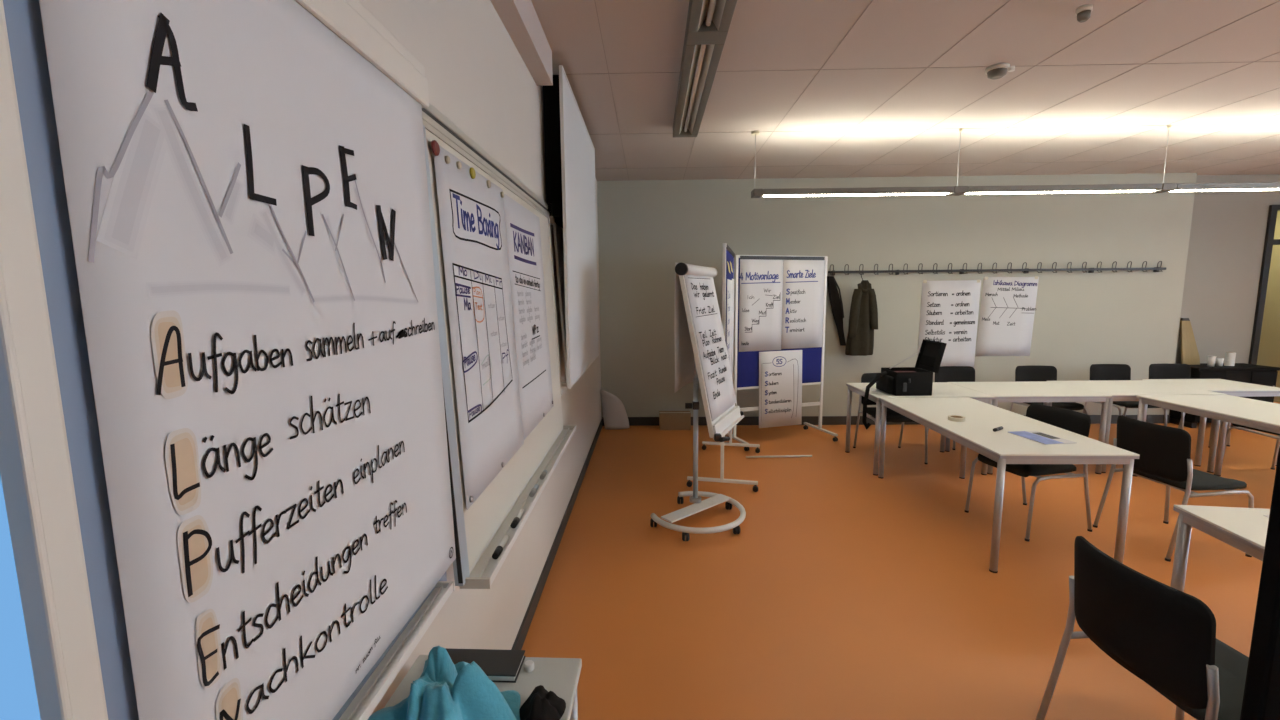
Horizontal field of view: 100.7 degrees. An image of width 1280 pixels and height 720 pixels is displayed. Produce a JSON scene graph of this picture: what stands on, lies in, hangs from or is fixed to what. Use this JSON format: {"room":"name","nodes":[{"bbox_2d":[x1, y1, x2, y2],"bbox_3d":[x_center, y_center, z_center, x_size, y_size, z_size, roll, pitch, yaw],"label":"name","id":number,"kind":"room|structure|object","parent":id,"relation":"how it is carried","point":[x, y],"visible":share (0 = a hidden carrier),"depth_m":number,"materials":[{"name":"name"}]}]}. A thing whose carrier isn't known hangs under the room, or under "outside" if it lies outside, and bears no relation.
{"room":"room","nodes":[
{"label":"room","id":0,"kind":"room"},
{"bbox_2d":[0,102,554,719],"bbox_3d":[-0.634,-0.219,0.907,0.130,1.950,4.830,0,7,1],"label":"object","id":1,"kind":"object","parent":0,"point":[18,696],"depth_m":0.57,"materials":[{"name":"paint"}]},
{"bbox_2d":[423,120,576,588],"bbox_3d":[-0.498,-0.096,2.338,0.153,1.306,1.826,0,7,1],"label":"whiteboard","id":2,"kind":"object","parent":1,"relation":"hanging from","point":[479,529],"visible":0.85,"depth_m":1.77,"materials":[{"name":"ceramic"}]},
{"bbox_2d":[459,577,490,588],"bbox_3d":[-0.478,0.647,1.537,0.089,0.030,0.010,0,7,1],"label":"tray","id":3,"kind":"object","parent":2,"relation":"on","point":[468,582],"depth_m":1.53,"materials":[{"name":"beige paint"}]},
{"bbox_2d":[434,145,523,509],"bbox_3d":[-0.531,-0.121,1.848,0.048,1.050,0.705,0,7,1],"label":"sheet","id":4,"kind":"object","parent":2,"relation":"attached to","point":[472,214],"visible":1,"depth_m":1.75,"materials":[{"name":"paper"}]},
{"bbox_2d":[431,140,439,155],"bbox_3d":[-0.560,-0.581,1.454,0.010,0.040,0.040,0,7,1],"label":"magnet","id":5,"kind":"object","parent":4,"relation":"attached to","point":[434,144],"visible":1,"depth_m":1.44,"materials":[{"name":"red plastic"}]},
{"bbox_2d":[445,156,449,163],"bbox_3d":[-0.558,-0.581,1.536,0.010,0.022,0.022,0,7,1],"label":"magnet","id":6,"kind":"object","parent":4,"relation":"attached to","point":[447,158],"visible":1,"depth_m":1.53,"materials":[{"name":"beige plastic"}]},
{"bbox_2d":[456,161,461,168],"bbox_3d":[-0.556,-0.599,1.630,0.010,0.022,0.022,0,7,1],"label":"magnet","id":7,"kind":"object","parent":4,"relation":"attached to","point":[458,163],"visible":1,"depth_m":1.62,"materials":[{"name":"beige plastic"}]},
{"bbox_2d":[470,167,475,178],"bbox_3d":[-0.554,-0.619,1.756,0.010,0.036,0.036,0,7,1],"label":"magnet","id":8,"kind":"object","parent":4,"relation":"attached to","point":[472,170],"visible":1,"depth_m":1.75,"materials":[{"name":"yellow plastic"}]},
{"bbox_2d":[492,535,508,559],"bbox_3d":[-0.459,0.617,1.749,0.023,0.023,0.130,0,7,1],"label":"marker pen","id":9,"kind":"object","parent":2,"relation":"on","point":[499,548],"visible":1,"depth_m":1.73,"materials":[{"name":"white plastic"}]},
{"bbox_2d":[510,509,523,527],"bbox_3d":[-0.455,0.589,1.972,0.023,0.023,0.130,0,7,1],"label":"marker pen","id":10,"kind":"object","parent":2,"relation":"on","point":[520,513],"visible":1,"depth_m":1.95,"materials":[{"name":"white plastic"}]},
{"bbox_2d":[469,426,575,584],"bbox_3d":[-0.461,0.533,2.424,0.087,0.032,1.780,0,7,1],"label":"tray","id":11,"kind":"object","parent":2,"relation":"on","point":[483,569],"depth_m":2.01,"materials":[{"name":"white paint"}]},
{"bbox_2d":[503,194,552,439],"bbox_3d":[-0.519,-0.209,2.552,0.047,1.030,0.705,0,7,1],"label":"sheet","id":12,"kind":"object","parent":2,"relation":"attached to","point":[523,234],"visible":1,"depth_m":2.48,"materials":[{"name":"paper"}]},
{"bbox_2d":[529,484,538,496],"bbox_3d":[-0.449,0.554,2.250,0.023,0.023,0.100,0,7,1],"label":"marker pen","id":13,"kind":"object","parent":2,"relation":"on","point":[536,486],"visible":1,"depth_m":2.23,"materials":[{"name":"plastic"}]},
{"bbox_2d":[540,470,546,479],"bbox_3d":[-0.445,0.529,2.449,0.023,0.023,0.080,0,7,1],"label":"marker pen","id":14,"kind":"object","parent":2,"relation":"on","point":[543,474],"visible":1,"depth_m":2.42,"materials":[{"name":"plastic"}]},
{"bbox_2d":[563,425,576,429],"bbox_3d":[-0.443,0.424,3.315,0.089,0.032,0.015,0,7,1],"label":"tray","id":15,"kind":"object","parent":2,"relation":"on","point":[565,427],"depth_m":3.31,"materials":[{"name":"beige paint"}]},
{"bbox_2d":[553,223,566,386],"bbox_3d":[-0.493,-0.359,3.412,0.093,1.015,0.360,0,7,1],"label":"board","id":16,"kind":"object","parent":1,"relation":"hanging from","point":[556,230],"visible":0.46,"depth_m":3.31,"materials":[{"name":"white paint"}]},
{"bbox_2d":[358,0,601,715],"bbox_3d":[-0.694,-0.093,2.043,0.200,3.020,9.450,0,7,1],"label":"wall","id":17,"kind":"structure","parent":0,"point":[477,77],"depth_m":2.20,"materials":[{"name":"paint"}]},
{"bbox_2d":[0,0,454,719],"bbox_3d":[-0.511,0.008,0.743,0.220,1.098,0.772,0,7,1],"label":"whiteboard","id":18,"kind":"object","parent":17,"relation":"attached to","point":[52,473],"visible":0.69,"depth_m":0.40,"materials":[{"name":"beige paint"}]},
{"bbox_2d":[39,0,455,719],"bbox_3d":[-0.430,0.017,0.790,0.003,0.966,0.724,0,7,1],"label":"sheet","id":19,"kind":"object","parent":18,"relation":"on","point":[247,197],"visible":1,"depth_m":0.60,"materials":[{"name":"paper"}]},
{"bbox_2d":[339,583,452,719],"bbox_3d":[-0.430,0.520,0.766,0.062,0.022,0.695,0,7,1],"label":"tray","id":20,"kind":"object","parent":18,"relation":"on","point":[365,698],"depth_m":0.89,"materials":[{"name":"white paint"}]},
{"bbox_2d":[435,581,454,590],"bbox_3d":[-0.422,0.476,1.115,0.064,0.020,0.008,0,7,1],"label":"tray","id":21,"kind":"object","parent":18,"relation":"on","point":[442,585],"depth_m":1.11,"materials":[{"name":"white paint"}]},
{"bbox_2d":[490,0,552,85],"bbox_3d":[-0.562,-1.504,1.869,0.091,0.180,2.260,0,7,1],"label":"trim","id":22,"kind":"structure","parent":17,"relation":"attached to","point":[520,19],"depth_m":2.51,"materials":[{"name":"white paint"}]},
{"bbox_2d":[511,419,602,649],"bbox_3d":[-0.543,1.167,3.785,0.014,0.085,6.000,0,7,1],"label":"baseboard","id":23,"kind":"structure","parent":17,"relation":"attached to","point":[522,633],"depth_m":3.23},
{"bbox_2d":[597,173,1196,417],"bbox_3d":[2.940,-0.696,6.608,7.286,3.020,0.200,0,7,1],"label":"wall","id":24,"kind":"structure","parent":0,"point":[1082,320],"depth_m":6.44,"materials":[{"name":"paint"}]},
{"bbox_2d":[602,415,1169,425],"bbox_3d":[3.605,0.747,6.742,8.162,0.110,0.164,0,7,1],"label":"baseboard","id":25,"kind":"structure","parent":24,"relation":"attached to","point":[1095,419],"depth_m":6.69,"materials":[{"name":"black plastic"}]},
{"bbox_2d":[917,280,980,367],"bbox_3d":[3.794,-0.430,6.519,0.718,1.097,0.002,0,7,1],"label":"poster","id":26,"kind":"object","parent":24,"relation":"attached to","point":[949,311],"visible":0.98,"depth_m":6.51,"materials":[{"name":"paper"}]},
{"bbox_2d":[828,261,1165,275],"bbox_3d":[4.276,-1.104,6.373,4.000,0.132,0.106,0,7,1],"label":"rail","id":27,"kind":"object","parent":24,"relation":"attached to","point":[1155,269],"visible":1,"depth_m":6.36,"materials":[{"name":"grey metal"}]},
{"bbox_2d":[827,276,845,345],"bbox_3d":[2.406,-0.597,6.480,0.261,0.845,0.051,0,7,1],"label":"jacket","id":28,"kind":"object","parent":27,"relation":"hanging from","point":[836,303],"visible":0.98,"depth_m":6.46,"materials":[{"name":"black fabric"}]},
{"bbox_2d":[845,274,877,355],"bbox_3d":[2.659,-0.540,6.345,0.352,0.969,0.191,0,7,1],"label":"jacket","id":29,"kind":"object","parent":27,"relation":"hanging from","point":[863,317],"visible":1,"depth_m":6.29,"materials":[{"name":"green fabric"}]},
{"bbox_2d":[976,276,1038,355],"bbox_3d":[4.495,-0.531,6.492,0.694,0.972,0.002,0,7,1],"label":"poster","id":30,"kind":"object","parent":24,"relation":"attached to","point":[1008,304],"visible":1,"depth_m":6.49,"materials":[{"name":"paper"}]},
{"bbox_2d":[521,423,1277,719],"bbox_3d":[4.353,1.329,2.952,10.236,0.120,11.100,0,7,1],"label":"floor","id":31,"kind":"structure","parent":0,"point":[843,591],"depth_m":3.06,"materials":[{"name":"orange laminate"}]},
{"bbox_2d":[384,655,581,719],"bbox_3d":[-0.369,1.159,1.070,0.420,0.765,0.662,0,7,3],"label":"side table","id":32,"kind":"object","parent":31,"relation":"on","point":[560,676],"depth_m":1.27,"materials":[{"name":"white laminate"}]},
{"bbox_2d":[368,645,520,719],"bbox_3d":[-0.413,0.693,1.071,0.312,0.188,0.381,2,8,21],"label":"cloth","id":33,"kind":"object","parent":32,"relation":"on","point":[444,690],"visible":1,"depth_m":1.05,"materials":[{"name":"teal fabric"}]},
{"bbox_2d":[445,648,525,682],"bbox_3d":[-0.403,0.751,1.307,0.220,0.019,0.090,0,7,3],"label":"notebook","id":34,"kind":"object","parent":32,"relation":"on","point":[498,665],"visible":0.49,"depth_m":1.31,"materials":[{"name":"black paper"}]},
{"bbox_2d":[519,685,565,719],"bbox_3d":[-0.222,0.746,1.148,0.100,0.061,0.152,2,7,18],"label":"glove","id":35,"kind":"object","parent":32,"relation":"on","point":[541,704],"visible":1,"depth_m":1.14,"materials":[{"name":"black fabric"}]},
{"bbox_2d":[600,389,629,429],"bbox_3d":[-0.310,0.611,6.529,0.359,0.500,0.117,-1,7,-2],"label":"roll","id":36,"kind":"object","parent":31,"relation":"on","point":[615,417],"visible":1,"depth_m":6.52,"materials":[{"name":"white paper"}]},
{"bbox_2d":[659,411,690,429],"bbox_3d":[0.432,0.751,6.577,0.390,0.202,0.188,0,7,1],"label":"cardboard box","id":37,"kind":"object","parent":31,"relation":"on","point":[668,420],"visible":1,"depth_m":6.49,"materials":[{"name":"brown cardboard"}]},
{"bbox_2d":[650,263,745,540],"bbox_3d":[0.508,0.245,3.880,0.626,1.870,0.977,3,8,28],"label":"stand","id":38,"kind":"object","parent":31,"relation":"on","point":[717,428],"visible":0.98,"depth_m":3.78,"materials":[{"name":"white paint"}]},
{"bbox_2d":[689,495,700,503],"bbox_3d":[0.421,1.058,4.025,0.089,0.030,0.090,0,7,1],"label":"socket","id":39,"kind":"object","parent":38,"relation":"attached to","point":[696,499],"depth_m":4.00,"materials":[{"name":"grey metal"}]},
{"bbox_2d":[674,263,736,420],"bbox_3d":[0.488,-0.162,3.948,0.316,1.085,0.680,3,8,24],"label":"paper pad","id":40,"kind":"object","parent":38,"relation":"attached to","point":[701,291],"visible":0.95,"depth_m":3.87,"materials":[{"name":"white paper"}]},
{"bbox_2d":[712,406,743,439],"bbox_3d":[0.653,0.458,3.954,0.092,0.099,0.700,3,8,24],"label":"shelf","id":41,"kind":"object","parent":38,"relation":"attached to","point":[726,421],"depth_m":3.89,"materials":[{"name":"white metal"}]},
{"bbox_2d":[686,243,759,491],"bbox_3d":[0.821,0.011,4.952,0.608,2.065,1.168,1,7,13],"label":"pinboard","id":42,"kind":"object","parent":31,"relation":"on","point":[728,254],"visible":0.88,"depth_m":4.50,"materials":[{"name":"white metal"}]},
{"bbox_2d":[726,279,731,367],"bbox_3d":[0.795,-0.100,4.731,0.002,1.220,0.610,1,7,13],"label":"chart","id":43,"kind":"object","parent":42,"relation":"attached to","point":[729,282],"visible":0.59,"depth_m":4.69,"materials":[{"name":"paper"}]},
{"bbox_2d":[731,279,733,378],"bbox_3d":[0.913,-0.269,5.231,0.001,1.050,0.410,1,7,13],"label":"chart","id":44,"kind":"object","parent":42,"relation":"attached to","point":[732,318],"visible":0.82,"depth_m":5.22,"materials":[{"name":"paper"}]},
{"bbox_2d":[746,455,811,457],"bbox_3d":[1.414,0.981,5.389,0.674,0.019,0.020,-1,7,-1],"label":"wooden stick","id":45,"kind":"object","parent":31,"relation":"on","point":[774,455],"visible":1,"depth_m":5.38,"materials":[{"name":"beige paint"}]},
{"bbox_2d":[725,255,837,450],"bbox_3d":[1.569,-0.118,5.926,1.158,2.065,0.608,-3,7,-17],"label":"pinboard","id":46,"kind":"object","parent":31,"relation":"on","point":[746,364],"visible":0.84,"depth_m":5.86,"materials":[{"name":"blue fabric"}]},
{"bbox_2d":[739,259,782,351],"bbox_3d":[1.317,-0.597,5.769,0.530,1.000,0.002,-3,7,-17],"label":"chart","id":47,"kind":"object","parent":46,"relation":"attached to","point":[761,281],"visible":1,"depth_m":5.77,"materials":[{"name":"paper"}]},
{"bbox_2d":[759,350,801,427],"bbox_3d":[1.579,0.323,5.946,0.550,0.855,0.026,-3,7,-17],"label":"chart","id":48,"kind":"object","parent":46,"relation":"attached to","point":[780,372],"visible":1,"depth_m":5.94,"materials":[{"name":"paper"}]},
{"bbox_2d":[781,260,824,348],"bbox_3d":[1.824,-0.628,5.922,0.530,0.995,0.002,-3,7,-17],"label":"chart","id":49,"kind":"object","parent":46,"relation":"attached to","point":[803,280],"visible":1,"depth_m":5.92,"materials":[{"name":"paper"}]},
{"bbox_2d":[853,373,927,463],"bbox_3d":[2.536,0.572,5.373,0.513,0.816,0.578,0,7,1],"label":"chair","id":50,"kind":"object","parent":31,"relation":"on","point":[892,416],"visible":0.3,"depth_m":5.41,"materials":[{"name":"black fabric"}]},
{"bbox_2d":[845,382,994,475],"bbox_3d":[2.652,0.642,5.148,1.040,0.730,0.760,0,7,1],"label":"conference table","id":51,"kind":"object","parent":31,"relation":"on","point":[939,389],"visible":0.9,"depth_m":4.90,"materials":[{"name":"laminate"}]},
{"bbox_2d":[863,388,880,391],"bbox_3d":[2.228,0.284,5.091,0.100,0.002,0.200,-1,7,-7],"label":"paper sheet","id":52,"kind":"object","parent":51,"relation":"on","point":[871,389],"visible":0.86,"depth_m":5.04,"materials":[{"name":"white paper"}]},
{"bbox_2d":[862,339,946,429],"bbox_3d":[2.396,0.233,4.906,0.671,0.821,0.348,0,7,1],"label":"case","id":53,"kind":"object","parent":51,"relation":"on","point":[917,380],"visible":1,"depth_m":4.79,"materials":[{"name":"black plastic"}]},
{"bbox_2d":[928,366,997,449],"bbox_3d":[3.554,0.507,5.819,0.513,0.816,0.578,-1,7,0],"label":"chair","id":54,"kind":"object","parent":31,"relation":"on","point":[945,373],"visible":0.31,"depth_m":6.00,"materials":[{"name":"black fabric"}]},
{"bbox_2d":[878,397,1139,572],"bbox_3d":[2.495,0.798,3.913,0.775,0.730,1.685,0,7,2],"label":"conference table","id":55,"kind":"object","parent":31,"relation":"on","point":[976,433],"visible":0.88,"depth_m":3.35,"materials":[{"name":"laminate"}]},
{"bbox_2d":[948,415,964,421],"bbox_3d":[2.304,0.425,3.858,0.110,0.025,0.110,0,7,1],"label":"tape roll","id":56,"kind":"object","parent":55,"relation":"on","point":[956,418],"visible":1,"depth_m":3.83,"materials":[{"name":"paper"}]},
{"bbox_2d":[993,426,1002,431],"bbox_3d":[2.404,0.463,3.559,0.102,0.023,0.023,-5,9,-34],"label":"marker pen","id":57,"kind":"object","parent":55,"relation":"on","point":[1000,427],"visible":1,"depth_m":3.54,"materials":[{"name":"black plastic"}]},
{"bbox_2d":[1008,431,1075,444],"bbox_3d":[2.554,0.493,3.377,0.210,0.005,0.290,-1,7,-7],"label":"magazine","id":58,"kind":"object","parent":55,"relation":"on","point":[1037,436],"visible":1,"depth_m":3.36,"materials":[{"name":"paper"}]},
{"bbox_2d":[1034,432,1060,438],"bbox_3d":[2.611,0.486,3.409,0.060,0.001,0.150,-1,7,-7],"label":"picture","id":59,"kind":"object","parent":58,"relation":"on","point":[1041,434],"depth_m":3.41},
{"bbox_2d":[964,404,1091,541],"bbox_3d":[2.798,0.765,3.800,0.578,0.816,0.513,-2,7,-14],"label":"chair","id":60,"kind":"object","parent":31,"relation":"on","point":[1073,421],"visible":0.51,"depth_m":3.66,"materials":[{"name":"black fabric"}]},
{"bbox_2d":[945,381,1111,474],"bbox_3d":[3.694,0.633,5.146,1.036,0.730,0.760,0,7,1],"label":"conference table","id":61,"kind":"object","parent":31,"relation":"on","point":[1046,392],"visible":0.7,"depth_m":4.84,"materials":[{"name":"laminate"}]},
{"bbox_2d":[1010,365,1087,414],"bbox_3d":[4.456,0.499,5.810,0.513,0.816,0.578,0,7,2],"label":"chair","id":62,"kind":"object","parent":31,"relation":"on","point":[1027,373],"visible":0.38,"depth_m":5.98,"materials":[{"name":"black fabric"}]},
{"bbox_2d":[1082,364,1166,425],"bbox_3d":[5.357,0.482,5.880,0.513,0.816,0.578,0,7,1],"label":"chair","id":63,"kind":"object","parent":31,"relation":"on","point":[1097,371],"visible":0.44,"depth_m":6.05,"materials":[{"name":"black fabric"}]},
{"bbox_2d":[1048,380,1226,472],"bbox_3d":[4.729,0.622,5.159,1.026,0.730,0.770,0,7,1],"label":"conference table","id":64,"kind":"object","parent":31,"relation":"on","point":[1120,390],"visible":0.55,"depth_m":4.89,"materials":[{"name":"laminate"}]},
{"bbox_2d":[1036,536,1248,719],"bbox_3d":[1.758,1.036,1.706,0.578,0.816,0.513,-1,7,-1],"label":"chair","id":65,"kind":"object","parent":31,"relation":"on","point":[1164,635],"visible":0.99,"depth_m":1.59,"materials":[{"name":"black fabric"}]},
{"bbox_2d":[1093,415,1253,561],"bbox_3d":[3.509,0.798,3.483,0.578,0.816,0.513,-1,7,-5],"label":"chair","id":66,"kind":"object","parent":31,"relation":"on","point":[1164,452],"visible":0.91,"depth_m":3.33,"materials":[{"name":"black fabric"}]},
{"bbox_2d":[1149,363,1230,446],"bbox_3d":[6.017,0.478,5.867,0.513,0.816,0.578,0,7,2],"label":"chair","id":67,"kind":"object","parent":31,"relation":"on","point":[1165,370],"visible":0.33,"depth_m":6.04,"materials":[{"name":"black fabric"}]},
{"bbox_2d":[1133,395,1279,475],"bbox_3d":[4.793,0.778,3.902,0.790,0.730,1.700,0,7,1],"label":"conference table","id":68,"kind":"object","parent":31,"relation":"on","point":[1262,415],"visible":0.8,"depth_m":4.29,"materials":[{"name":"laminate"}]},
{"bbox_2d":[1142,379,1279,466],"bbox_3d":[5.648,0.601,5.259,0.794,0.730,0.650,0,7,1],"label":"conference table","id":69,"kind":"object","parent":31,"relation":"on","point":[1233,388],"visible":0.53,"depth_m":5.01,"materials":[{"name":"laminate"}]},
{"bbox_2d":[1171,505,1269,591],"bbox_3d":[2.614,1.096,1.511,0.810,0.730,1.610,1,7,9],"label":"conference table","id":70,"kind":"object","parent":31,"relation":"on","point":[1244,529],"visible":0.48,"depth_m":2.19,"materials":[{"name":"laminate"}]},
{"bbox_2d":[1169,363,1279,427],"bbox_3d":[7.069,0.432,6.479,0.940,0.735,0.412,0,7,1],"label":"sideboard","id":71,"kind":"object","parent":31,"relation":"on","point":[1240,372],"visible":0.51,"depth_m":6.26,"materials":[{"name":"grey metal"}]},
{"bbox_2d":[1180,318,1199,364],"bbox_3d":[6.789,-0.232,6.553,0.205,0.567,0.128,0,7,1],"label":"wooden board","id":72,"kind":"object","parent":71,"relation":"on","point":[1189,351],"visible":0.95,"depth_m":6.54,"materials":[{"name":"beige wood"}]},
{"bbox_2d":[1207,356,1216,366],"bbox_3d":[6.874,0.014,6.376,0.078,0.123,0.078,0,7,1],"label":"paper cup","id":73,"kind":"object","parent":71,"relation":"on","point":[1211,360],"visible":1,"depth_m":6.36,"materials":[{"name":"white paper"}]},
{"bbox_2d":[1216,358,1223,365],"bbox_3d":[6.995,0.026,6.395,0.070,0.093,0.070,0,7,1],"label":"paper cup","id":74,"kind":"object","parent":71,"relation":"on","point":[1219,361],"visible":1,"depth_m":6.38,"materials":[{"name":"white paper"}]},
{"bbox_2d":[1224,352,1235,365],"bbox_3d":[7.135,-0.013,6.408,0.084,0.163,0.084,0,7,1],"label":"cup","id":75,"kind":"object","parent":71,"relation":"on","point":[1230,357],"visible":1,"depth_m":6.38,"materials":[{"name":"white paper"}]},
{"bbox_2d":[1223,423,1279,469],"bbox_3d":[5.601,0.641,4.585,0.513,0.816,0.578,0,7,1],"label":"chair","id":76,"kind":"object","parent":31,"relation":"on","point":[1235,426],"visible":0.46,"depth_m":4.77,"materials":[{"name":"silver metal"}]},
{"bbox_2d":[1240,445,1279,719],"bbox_3d":[1.445,0.833,1.003,0.620,1.400,0.360,0,7,1],"label":"partition panel","id":77,"kind":"object","parent":31,"relation":"on","point":[1261,697],"visible":1,"depth_m":0.96,"materials":[{"name":"black plastic"}]},
{"bbox_2d":[531,0,1279,180],"bbox_3d":[4.324,-1.787,2.563,10.236,0.120,11.100,0,7,1],"label":"ceiling","id":78,"kind":"structure","parent":0,"point":[640,38],"depth_m":3.54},
{"bbox_2d":[543,65,598,388],"bbox_3d":[-0.482,-0.889,4.007,0.132,1.930,1.772,0,7,1],"label":"projection screen","id":79,"kind":"object","parent":78,"relation":"hanging from","point":[569,148],"visible":0.94,"depth_m":3.45,"materials":[{"name":"fabric"}]},
{"bbox_2d":[673,0,736,136],"bbox_3d":[0.300,-1.444,0.938,0.200,0.085,6.870,0,7,1],"label":"ceiling lamp","id":80,"kind":"object","parent":78,"relation":"attached to","point":[708,23],"visible":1,"depth_m":2.92,"materials":[{"name":"silver metal"}]},
{"bbox_2d":[985,63,1014,79],"bbox_3d":[2.198,-1.760,3.237,0.152,0.062,0.124,4,8,32],"label":"smoke detector","id":81,"kind":"object","parent":78,"relation":"attached to","point":[995,71],"visible":1,"depth_m":3.21,"materials":[{"name":"beige paint"}]},
{"bbox_2d":[751,125,1279,197],"bbox_3d":[4.434,-1.693,4.458,6.972,0.538,0.134,0,7,1],"label":"pendant lamp","id":82,"kind":"object","parent":78,"relation":"hanging from","point":[957,190],"visible":1,"depth_m":4.46,"materials":[{"name":"white metal"}]},
{"bbox_2d":[763,193,948,196],"bbox_3d":[1.845,-1.417,4.544,1.560,0.014,0.050,0,7,1],"label":"diffuser","id":83,"kind":"object","parent":82,"relation":"attached to","point":[869,194],"depth_m":4.53,"materials":[{"name":"white plastic"}]},
{"bbox_2d":[965,190,1154,194],"bbox_3d":[3.565,-1.429,4.508,1.560,0.014,0.050,0,7,1],"label":"diffuser","id":84,"kind":"object","parent":82,"relation":"attached to","point":[1097,191],"depth_m":4.49,"materials":[{"name":"white plastic"}]},
{"bbox_2d":[1169,188,1279,191],"bbox_3d":[5.285,-1.440,4.472,1.560,0.014,0.050,0,7,1],"label":"diffuser","id":85,"kind":"object","parent":82,"relation":"attached to","point":[1250,189],"depth_m":4.46,"materials":[{"name":"white plastic"}]},
{"bbox_2d":[1076,4,1092,22],"bbox_3d":[2.153,-1.676,2.570,0.064,0.062,0.064,0,7,1],"label":"smoke detector","id":86,"kind":"object","parent":78,"relation":"attached to","point":[1083,13],"visible":1,"depth_m":2.55,"materials":[{"name":"beige paint"}]},
{"bbox_2d":[1175,174,1279,363],"bbox_3d":[7.960,-0.746,6.628,2.750,3.020,0.150,0,7,1],"label":"wall niche","id":87,"kind":"object","parent":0,"point":[1228,230],"visible":0.53,"depth_m":6.52,"materials":[{"name":"paint"}]},
{"bbox_2d":[1248,205,1279,403],"bbox_3d":[8.485,-0.563,6.574,1.700,2.660,0.080,0,7,1],"label":"door","id":88,"kind":"structure","parent":87,"relation":"attached to","point":[1265,342],"depth_m":6.56,"materials":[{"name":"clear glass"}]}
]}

